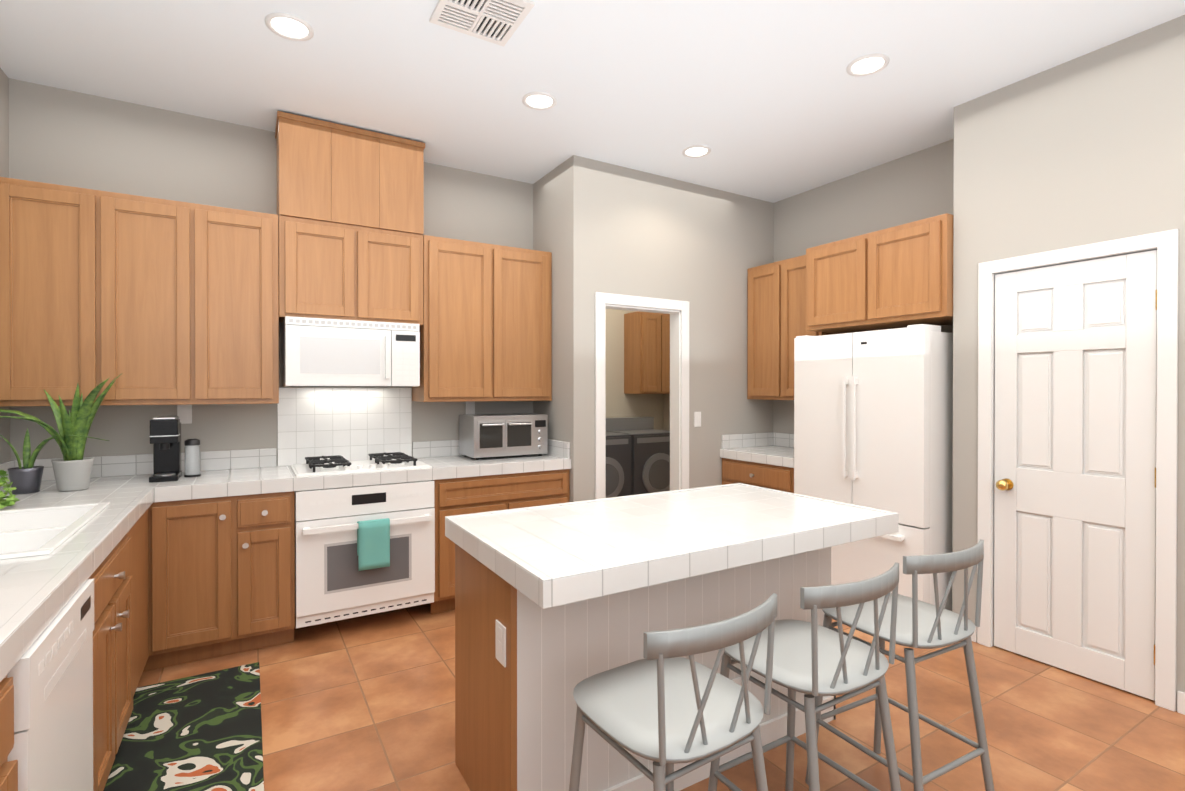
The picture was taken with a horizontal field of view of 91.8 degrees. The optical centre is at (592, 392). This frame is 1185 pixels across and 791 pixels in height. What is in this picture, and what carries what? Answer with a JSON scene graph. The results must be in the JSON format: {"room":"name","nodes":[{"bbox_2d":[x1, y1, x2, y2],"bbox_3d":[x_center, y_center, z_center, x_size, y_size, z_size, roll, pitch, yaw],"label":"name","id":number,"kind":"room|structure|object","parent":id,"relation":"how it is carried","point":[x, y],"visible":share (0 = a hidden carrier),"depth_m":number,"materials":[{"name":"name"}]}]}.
{"room":"kitchen","nodes":[
{"label":"kitchen","id":0,"kind":"room"},
{"bbox_2d":[0,68,10,462],"bbox_3d":[-1.430,-0.110,0.172,0.120,3.050,6.560,0,0,-31],"label":"wall","id":1,"kind":"structure","parent":0,"point":[4,172],"depth_m":2.96,"materials":[{"name":"grey paint"}]},
{"bbox_2d":[9,78,532,465],"bbox_3d":[-1.849,-0.129,3.814,3.140,3.050,0.120,0,0,-31],"label":"wall","id":2,"kind":"structure","parent":0,"point":[59,136],"depth_m":3.41,"materials":[{"name":"grey paint"}]},
{"bbox_2d":[0,177,278,406],"bbox_3d":[-2.443,-0.488,3.179,1.225,1.105,0.350,0,0,-31],"label":"upper cabinet","id":3,"kind":"object","parent":2,"relation":"attached to","point":[156,301],"visible":1,"depth_m":3.01,"materials":[{"name":"brown wood"}]},
{"bbox_2d":[177,404,191,423],"bbox_3d":[-2.417,0.123,3.401,0.070,0.120,0.007,0,0,-31],"label":"outlet","id":4,"kind":"object","parent":2,"relation":"attached to","point":[184,413],"visible":0.79,"depth_m":3.40,"materials":[{"name":"white plastic"}]},
{"bbox_2d":[275,111,424,325],"bbox_3d":[-1.555,-1.045,3.707,0.854,1.193,0.351,0,0,-31],"label":"upper cabinet","id":5,"kind":"object","parent":2,"relation":"attached to","point":[350,207],"visible":0.96,"depth_m":3.54,"materials":[{"name":"brown wood"}]},
{"bbox_2d":[282,316,419,386],"bbox_3d":[-1.541,-0.240,3.674,0.765,0.408,0.428,0,0,-31],"label":"microwave","id":6,"kind":"object","parent":5,"relation":"attached to","point":[319,352],"visible":1,"depth_m":3.50,"materials":[{"name":"white metal"}]},
{"bbox_2d":[466,401,474,413],"bbox_3d":[-0.915,0.119,4.299,0.070,0.120,0.007,0,0,-31],"label":"outlet","id":7,"kind":"object","parent":2,"relation":"attached to","point":[470,407],"visible":0.67,"depth_m":4.30,"materials":[{"name":"white plastic"}]},
{"bbox_2d":[412,235,551,401],"bbox_3d":[-0.788,-0.493,4.170,0.945,1.105,0.350,0,0,-31],"label":"upper cabinet","id":8,"kind":"object","parent":2,"relation":"attached to","point":[485,329],"visible":1,"depth_m":3.99,"materials":[{"name":"brown wood"}]},
{"bbox_2d":[533,161,564,441],"bbox_3d":[-0.707,-0.135,5.080,0.120,3.050,2.200,0,0,-31],"label":"wall","id":9,"kind":"structure","parent":0,"point":[549,212],"depth_m":4.24,"materials":[{"name":"grey paint"}]},
{"bbox_2d":[0,0,1184,202],"bbox_3d":[0.555,-1.696,2.320,5.740,0.100,8.220,0,0,-31],"label":"ceiling","id":10,"kind":"structure","parent":0,"point":[773,101],"depth_m":2.93,"materials":[{"name":"white paint"}]},
{"bbox_2d":[265,12,313,40],"bbox_3d":[-1.362,-1.642,2.583,0.196,0.010,0.196,0,0,-31],"label":"recessed light","id":11,"kind":"object","parent":10,"relation":"in","point":[289,26],"visible":1,"depth_m":2.58,"materials":[{"name":"white plastic"}]},
{"bbox_2d":[429,0,534,45],"bbox_3d":[-0.481,-1.640,2.474,0.350,0.013,0.340,0,0,-31],"label":"ceiling vent","id":12,"kind":"object","parent":10,"relation":"in","point":[498,22],"visible":0.98,"depth_m":2.50,"materials":[{"name":"white metal"}]},
{"bbox_2d":[522,92,556,109],"bbox_3d":[-0.299,-1.645,3.242,0.196,0.010,0.196,0,0,-31],"label":"recessed light","id":13,"kind":"object","parent":10,"relation":"in","point":[539,100],"visible":1,"depth_m":3.23,"materials":[{"name":"white"}]},
{"bbox_2d":[682,145,710,157],"bbox_3d":[0.712,-1.649,3.928,0.196,0.010,0.196,0,0,-31],"label":"recessed light","id":14,"kind":"object","parent":10,"relation":"in","point":[695,151],"visible":1,"depth_m":3.93,"materials":[{"name":"white"}]},
{"bbox_2d":[846,53,889,76],"bbox_3d":[1.383,-1.643,2.885,0.196,0.010,0.196,0,0,-31],"label":"recessed light","id":15,"kind":"object","parent":10,"relation":"in","point":[868,64],"visible":1,"depth_m":2.88,"materials":[{"name":"white plastic"}]},
{"bbox_2d":[606,309,662,429],"bbox_3d":[-0.093,-0.143,6.508,2.400,3.050,0.120,0,0,-31],"label":"wall","id":16,"kind":"structure","parent":0,"point":[619,403],"depth_m":6.68,"materials":[{"name":"beige paint"}]},
{"bbox_2d":[624,311,669,393],"bbox_3d":[0.698,-0.454,6.702,0.560,0.930,0.350,0,0,-31],"label":"wall cabinet","id":17,"kind":"object","parent":16,"relation":"attached to","point":[646,352],"visible":0.9,"depth_m":6.53,"materials":[{"name":"brown wood"}]},
{"bbox_2d":[137,603,1184,790],"bbox_3d":[0.555,1.454,2.336,5.740,0.100,8.220,0,0,-31],"label":"floor","id":18,"kind":"structure","parent":0,"point":[364,703],"depth_m":2.44,"materials":[{"name":"tile"}]},
{"bbox_2d":[0,675,17,790],"bbox_3d":[-1.325,0.982,0.778,0.669,0.860,0.570,0,0,-31],"label":"base cabinet","id":19,"kind":"object","parent":18,"relation":"on","point":[9,776],"visible":0.9,"depth_m":1.09,"materials":[{"name":"brown wood"}]},
{"bbox_2d":[7,579,93,790],"bbox_3d":[-1.617,0.972,1.283,0.673,0.835,0.585,0,0,-31],"label":"dishwasher","id":20,"kind":"object","parent":18,"relation":"on","point":[51,672],"visible":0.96,"depth_m":1.40,"materials":[{"name":"white metal"}]},
{"bbox_2d":[89,522,136,790],"bbox_3d":[-1.962,0.977,1.842,0.669,0.860,0.717,0,0,-31],"label":"base cabinet","id":21,"kind":"object","parent":18,"relation":"on","point":[119,575],"depth_m":1.99,"materials":[{"name":"brown wood"}]},
{"bbox_2d":[137,509,148,685],"bbox_3d":[-2.287,0.974,2.385,0.669,0.860,0.663,0,0,-31],"label":"base cabinet","id":22,"kind":"object","parent":18,"relation":"on","point":[142,524],"depth_m":2.67,"materials":[{"name":"brown wood"}]},
{"bbox_2d":[143,501,170,671],"bbox_3d":[-2.587,0.971,2.937,0.720,0.860,0.629,0,0,-31],"label":"base cabinet","id":23,"kind":"object","parent":18,"relation":"on","point":[159,513],"depth_m":2.84,"materials":[{"name":"brown wood"}]},
{"bbox_2d":[103,662,263,790],"bbox_3d":[-1.492,1.399,2.066,0.530,0.010,1.780,0,0,-31],"label":"runner rug","id":24,"kind":"object","parent":18,"relation":"on","point":[201,732],"visible":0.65,"depth_m":2.32,"materials":[{"name":"multicoloured fabric"}]},
{"bbox_2d":[171,494,254,665],"bbox_3d":[-2.149,0.970,3.200,0.418,0.860,0.629,0,0,-31],"label":"base cabinet","id":25,"kind":"object","parent":18,"relation":"on","point":[221,576],"depth_m":2.96,"materials":[{"name":"brown wood"}]},
{"bbox_2d":[0,388,570,681],"bbox_3d":[-0.370,0.291,1.460,3.016,0.626,5.438,0,0,-31],"label":"countertop","id":26,"kind":"structure","parent":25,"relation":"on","point":[57,547],"depth_m":3.12,"materials":[{"name":"white tile"}]},
{"bbox_2d":[0,470,18,508],"bbox_3d":[-2.457,0.390,2.287,0.238,0.161,0.371,0,0,-31],"label":"potted plant","id":27,"kind":"object","parent":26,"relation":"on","point":[10,500],"visible":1,"depth_m":2.36,"materials":[{"name":"green plant"}]},
{"bbox_2d":[0,428,108,493],"bbox_3d":[-2.531,0.320,2.727,0.411,0.300,0.280,0,0,-31],"label":"potted plant","id":28,"kind":"object","parent":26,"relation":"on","point":[26,478],"visible":1,"depth_m":2.69,"materials":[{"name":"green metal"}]},
{"bbox_2d":[0,373,122,490],"bbox_3d":[-2.518,0.186,2.656,0.513,0.569,0.441,0,0,-31],"label":"potted plant","id":29,"kind":"object","parent":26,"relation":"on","point":[72,468],"visible":0.96,"depth_m":2.74,"materials":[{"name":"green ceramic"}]},
{"bbox_2d":[149,416,181,482],"bbox_3d":[-2.320,0.300,3.123,0.124,0.336,0.235,0,0,-31],"label":"coffee maker","id":30,"kind":"object","parent":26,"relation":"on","point":[165,436],"visible":1,"depth_m":3.07,"materials":[{"name":"black plastic"}]},
{"bbox_2d":[184,438,200,476],"bbox_3d":[-2.241,0.363,3.215,0.080,0.210,0.080,0,0,-31],"label":"canister","id":31,"kind":"object","parent":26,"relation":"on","point":[192,457],"visible":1,"depth_m":3.19,"materials":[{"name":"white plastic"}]},
{"bbox_2d":[290,452,431,476],"bbox_3d":[-1.449,0.435,3.586,0.750,0.062,0.508,0,0,-31],"label":"gas cooktop","id":32,"kind":"object","parent":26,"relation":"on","point":[336,464],"visible":1,"depth_m":3.48,"materials":[{"name":"white metal"}]},
{"bbox_2d":[459,413,547,459],"bbox_3d":[-0.641,0.311,4.183,0.560,0.303,0.362,0,0,-31],"label":"toaster oven","id":33,"kind":"object","parent":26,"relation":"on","point":[493,435],"visible":1,"depth_m":4.05,"materials":[{"name":"silver plastic"}]},
{"bbox_2d":[255,491,294,648],"bbox_3d":[-1.942,0.969,3.323,0.355,0.860,0.629,0,0,-31],"label":"base cabinet","id":34,"kind":"object","parent":18,"relation":"on","point":[274,512],"depth_m":3.10,"materials":[{"name":"brown wood"}]},
{"bbox_2d":[295,480,434,627],"bbox_3d":[-1.428,0.920,3.554,0.758,0.755,0.647,0,0,-31],"label":"built-in oven","id":35,"kind":"object","parent":34,"relation":"attached to","point":[333,583],"visible":0.96,"depth_m":3.30,"materials":[{"name":"white metal"}]},
{"bbox_2d":[357,518,389,570],"bbox_3d":[-1.257,0.866,3.297,0.171,0.275,0.060,0,0,-31],"label":"towel","id":36,"kind":"object","parent":35,"relation":"hanging from","point":[373,544],"visible":0.98,"depth_m":3.28,"materials":[{"name":"teal fabric"}]},
{"bbox_2d":[430,469,569,613],"bbox_3d":[-0.715,0.965,4.042,0.959,0.859,0.657,0,0,-31],"label":"base cabinet","id":37,"kind":"object","parent":18,"relation":"on","point":[462,496],"visible":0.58,"depth_m":3.68,"materials":[{"name":"brown wood"}]},
{"bbox_2d":[606,432,631,497],"bbox_3d":[-0.054,0.875,6.029,0.680,0.980,0.730,0,0,-31],"label":"washer","id":38,"kind":"object","parent":18,"relation":"on","point":[618,464],"visible":0.31,"depth_m":5.82,"materials":[{"name":"grey metal"}]},
{"bbox_2d":[606,417,669,494],"bbox_3d":[0.538,0.825,6.383,0.680,1.075,0.730,0,0,-31],"label":"dryer","id":39,"kind":"object","parent":18,"relation":"on","point":[650,459],"visible":0.48,"depth_m":6.06,"materials":[{"name":"grey metal"}]},
{"bbox_2d":[455,544,835,790],"bbox_3d":[0.255,0.974,2.332,1.493,0.859,0.582,0,0,-31],"label":"kitchen island","id":40,"kind":"object","parent":18,"relation":"on","point":[515,719],"visible":0.35,"depth_m":1.90,"materials":[{"name":"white wood"}]},
{"bbox_2d":[495,619,505,667],"bbox_3d":[-0.284,0.772,1.769,0.007,0.120,0.075,0,0,-31],"label":"outlet","id":41,"kind":"object","parent":40,"relation":"attached to","point":[500,636],"visible":1,"depth_m":1.76,"materials":[{"name":"white plastic"}]},
{"bbox_2d":[445,483,898,608],"bbox_3d":[0.318,0.507,2.212,1.540,0.074,0.850,0,0,-31],"label":"island countertop","id":42,"kind":"structure","parent":40,"relation":"on","point":[547,556],"depth_m":1.95,"materials":[{"name":"white tile"}]},
{"bbox_2d":[732,677,740,684],"bbox_3d":[0.534,1.145,2.171,0.075,0.120,0.006,0,0,-31],"label":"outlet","id":43,"kind":"object","parent":40,"relation":"attached to","point":[737,680],"visible":0.08,"depth_m":2.18,"materials":[{"name":"white plastic"}]},
{"bbox_2d":[569,593,776,790],"bbox_3d":[0.191,0.952,1.431,0.424,0.917,0.469,0,0,-31],"label":"stool","id":44,"kind":"object","parent":18,"relation":"on","point":[664,706],"visible":1,"depth_m":1.34,"materials":[{"name":"grey"}]},
{"bbox_2d":[722,458,793,492],"bbox_3d":[1.490,0.963,4.547,0.657,0.859,0.735,0,0,-31],"label":"base cabinet","id":45,"kind":"object","parent":18,"relation":"on","point":[780,478],"visible":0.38,"depth_m":4.36,"materials":[{"name":"brown wood"}]},
{"bbox_2d":[720,432,793,467],"bbox_3d":[1.505,0.440,4.548,0.630,0.185,0.746,0,0,-31],"label":"countertop","id":46,"kind":"structure","parent":45,"relation":"on","point":[774,448],"depth_m":4.71,"materials":[{"name":"white tile"}]},
{"bbox_2d":[708,562,900,790],"bbox_3d":[0.624,0.950,1.696,0.410,0.917,0.450,0,0,-31],"label":"stool","id":47,"kind":"object","parent":18,"relation":"on","point":[811,659],"visible":0.81,"depth_m":1.62,"materials":[{"name":"grey"}]},
{"bbox_2d":[794,324,952,610],"bbox_3d":[1.895,0.500,3.807,0.665,1.792,0.907,0,0,-31],"label":"refrigerator","id":48,"kind":"object","parent":18,"relation":"on","point":[873,419],"visible":0.69,"depth_m":3.49,"materials":[{"name":"white metal"}]},
{"bbox_2d":[805,539,994,790],"bbox_3d":[1.044,0.949,1.964,0.424,0.917,0.469,0,0,-31],"label":"stool","id":49,"kind":"object","parent":18,"relation":"on","point":[921,624],"visible":0.69,"depth_m":1.86,"materials":[{"name":"grey"}]},
{"bbox_2d":[663,394,669,430],"bbox_3d":[1.417,-0.141,6.205,0.120,3.050,1.950,0,0,-31],"label":"wall","id":50,"kind":"structure","parent":0,"point":[666,397],"depth_m":6.96,"materials":[{"name":"beige paint"}]},
{"bbox_2d":[565,155,773,501],"bbox_3d":[0.747,-0.133,4.598,2.120,3.050,0.120,0,0,-31],"label":"wall","id":51,"kind":"structure","parent":0,"point":[701,250],"depth_m":4.46,"materials":[{"name":"grey paint"}]},
{"bbox_2d":[595,292,688,498],"bbox_3d":[0.360,0.338,4.360,0.860,2.110,0.136,0,0,-31],"label":"door frame","id":52,"kind":"structure","parent":51,"relation":"attached to","point":[679,400],"depth_m":4.48,"materials":[{"name":"white wood"}]},
{"bbox_2d":[694,412,700,426],"bbox_3d":[0.840,0.212,4.580,0.070,0.120,0.008,0,0,-31],"label":"light switch","id":53,"kind":"object","parent":51,"relation":"attached to","point":[697,419],"visible":1,"depth_m":4.58,"materials":[{"name":"white plastic"}]},
{"bbox_2d":[773,139,953,433],"bbox_3d":[1.971,-0.131,4.188,0.440,3.050,1.840,0,0,-31],"label":"wall","id":54,"kind":"structure","parent":0,"point":[916,186],"depth_m":4.28,"materials":[{"name":"grey paint"}]},
{"bbox_2d":[747,255,839,399],"bbox_3d":[1.626,-0.496,4.621,0.340,1.105,0.735,0,0,-31],"label":"upper cabinet","id":55,"kind":"object","parent":54,"relation":"attached to","point":[776,308],"visible":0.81,"depth_m":4.58,"materials":[{"name":"brown wood"}]},
{"bbox_2d":[806,213,952,333],"bbox_3d":[1.990,-0.739,3.837,0.520,0.590,0.974,0,0,-31],"label":"upper cabinet","id":56,"kind":"object","parent":54,"relation":"attached to","point":[899,276],"visible":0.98,"depth_m":3.62,"materials":[{"name":"brown wood"}]},
{"bbox_2d":[952,15,1184,710],"bbox_3d":[3.183,-0.117,1.616,0.120,3.050,4.060,0,0,-31],"label":"wall","id":57,"kind":"structure","parent":0,"point":[1088,148],"depth_m":2.87,"materials":[{"name":"grey paint"}]},
{"bbox_2d":[994,250,1156,700],"bbox_3d":[2.359,0.374,2.857,0.110,2.039,0.663,0,0,-31],"label":"pantry door","id":58,"kind":"structure","parent":57,"relation":"in","point":[1075,469],"depth_m":2.83,"materials":[{"name":"white paint"}]},
{"bbox_2d":[977,229,1178,711],"bbox_3d":[2.407,0.341,2.890,0.126,2.120,0.800,0,0,-31],"label":"door frame","id":59,"kind":"structure","parent":57,"relation":"attached to","point":[1165,244],"depth_m":2.57,"materials":[{"name":"white wood"}]},
{"bbox_2d":[1177,691,1184,714],"bbox_3d":[3.362,1.362,1.198,0.013,0.095,3.085,0,0,-31],"label":"baseboard","id":60,"kind":"structure","parent":57,"relation":"attached to","point":[1180,702],"depth_m":2.51,"materials":[{"name":"white wood"}]}
]}

